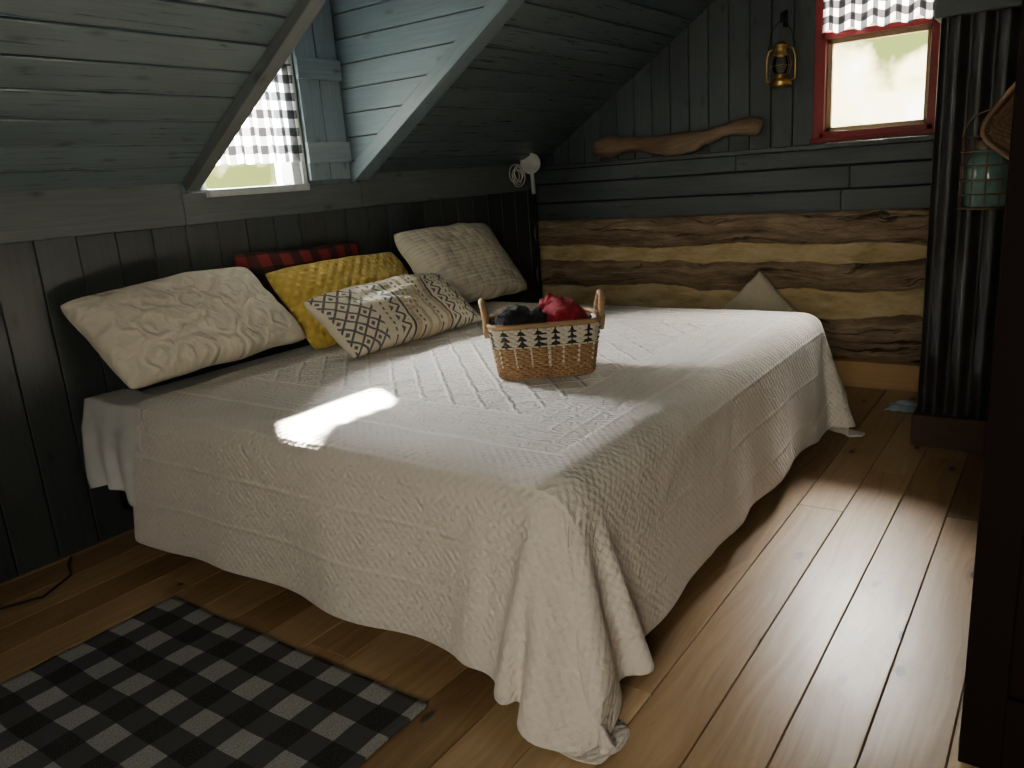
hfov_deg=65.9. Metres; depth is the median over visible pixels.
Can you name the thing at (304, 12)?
trim
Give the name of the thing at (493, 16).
trim
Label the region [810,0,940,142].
frame
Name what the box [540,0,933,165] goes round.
wall
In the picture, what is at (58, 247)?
wall
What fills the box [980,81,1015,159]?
wicker basket
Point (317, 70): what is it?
window shutter
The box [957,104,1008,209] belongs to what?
lantern
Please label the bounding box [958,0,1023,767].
leaf
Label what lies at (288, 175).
frame
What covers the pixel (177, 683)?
checkered rug
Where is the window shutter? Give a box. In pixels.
[292,0,351,180]
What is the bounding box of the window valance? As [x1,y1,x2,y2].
[822,0,934,32]
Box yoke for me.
[593,117,762,157]
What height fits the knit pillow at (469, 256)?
0.454 m
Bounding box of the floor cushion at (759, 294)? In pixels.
[722,272,796,311]
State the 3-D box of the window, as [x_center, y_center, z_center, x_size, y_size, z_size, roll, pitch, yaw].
[2.034,-1.685,4.393,0.530,0.500,0.040,6,18,34]
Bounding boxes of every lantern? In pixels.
[765,10,795,87]
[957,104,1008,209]
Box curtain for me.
[217,66,303,164]
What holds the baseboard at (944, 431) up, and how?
attached to the wall partition
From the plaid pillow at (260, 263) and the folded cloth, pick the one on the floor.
the folded cloth
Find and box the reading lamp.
[509,153,541,298]
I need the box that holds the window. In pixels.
[826,24,931,131]
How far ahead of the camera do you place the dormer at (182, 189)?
4.02 m
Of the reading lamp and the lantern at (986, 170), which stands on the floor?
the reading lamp
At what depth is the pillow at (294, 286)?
3.73 m
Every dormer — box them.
[180,5,351,192]
[330,0,488,181]
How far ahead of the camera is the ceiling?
2.96 m
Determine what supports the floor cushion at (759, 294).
on the floor
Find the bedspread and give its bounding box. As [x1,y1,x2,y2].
[81,301,858,748]
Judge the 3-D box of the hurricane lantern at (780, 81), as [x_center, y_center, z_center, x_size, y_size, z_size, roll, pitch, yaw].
[1.540,-1.917,4.510,0.132,0.420,0.133,-7,15,-11]
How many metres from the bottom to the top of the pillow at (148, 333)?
0.390 m
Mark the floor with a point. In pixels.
(830, 629)
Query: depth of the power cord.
2.86 m
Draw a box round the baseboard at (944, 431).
[833,357,986,452]
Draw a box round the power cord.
[0,556,71,609]
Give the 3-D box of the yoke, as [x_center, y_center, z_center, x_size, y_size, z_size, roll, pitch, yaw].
[1.020,-1.542,5.025,1.144,0.200,0.116,6,18,34]
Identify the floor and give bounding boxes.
[0,386,983,767]
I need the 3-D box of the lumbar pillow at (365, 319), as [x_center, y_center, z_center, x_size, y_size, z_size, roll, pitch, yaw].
[-0.525,-0.353,3.713,0.327,0.285,0.872,6,18,34]
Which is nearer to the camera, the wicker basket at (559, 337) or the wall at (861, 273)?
the wicker basket at (559, 337)
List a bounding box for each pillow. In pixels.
[60,267,305,388]
[234,241,359,313]
[265,252,408,349]
[304,273,480,357]
[394,223,526,302]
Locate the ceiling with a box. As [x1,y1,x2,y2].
[0,0,714,192]
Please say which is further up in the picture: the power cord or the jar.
the jar
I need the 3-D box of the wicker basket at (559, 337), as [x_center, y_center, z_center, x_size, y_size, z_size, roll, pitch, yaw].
[0.117,-0.191,2.928,0.466,0.290,0.292,-5,15,-2]
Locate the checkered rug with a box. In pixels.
[0,597,427,767]
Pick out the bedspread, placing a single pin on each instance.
(535, 533)
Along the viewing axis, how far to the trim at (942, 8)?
3.17 m
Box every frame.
[202,54,309,197]
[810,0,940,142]
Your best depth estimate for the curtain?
3.77 m
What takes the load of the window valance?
hanging from the rod
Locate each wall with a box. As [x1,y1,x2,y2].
[0,165,541,583]
[534,208,928,361]
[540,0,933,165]
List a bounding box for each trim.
[182,0,325,190]
[349,0,524,180]
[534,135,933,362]
[934,0,1021,22]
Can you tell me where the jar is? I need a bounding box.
[963,140,1008,207]
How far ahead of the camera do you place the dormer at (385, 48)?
3.91 m
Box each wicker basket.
[478,289,604,379]
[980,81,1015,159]
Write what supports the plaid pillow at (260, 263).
on the bedspread
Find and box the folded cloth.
[884,400,916,412]

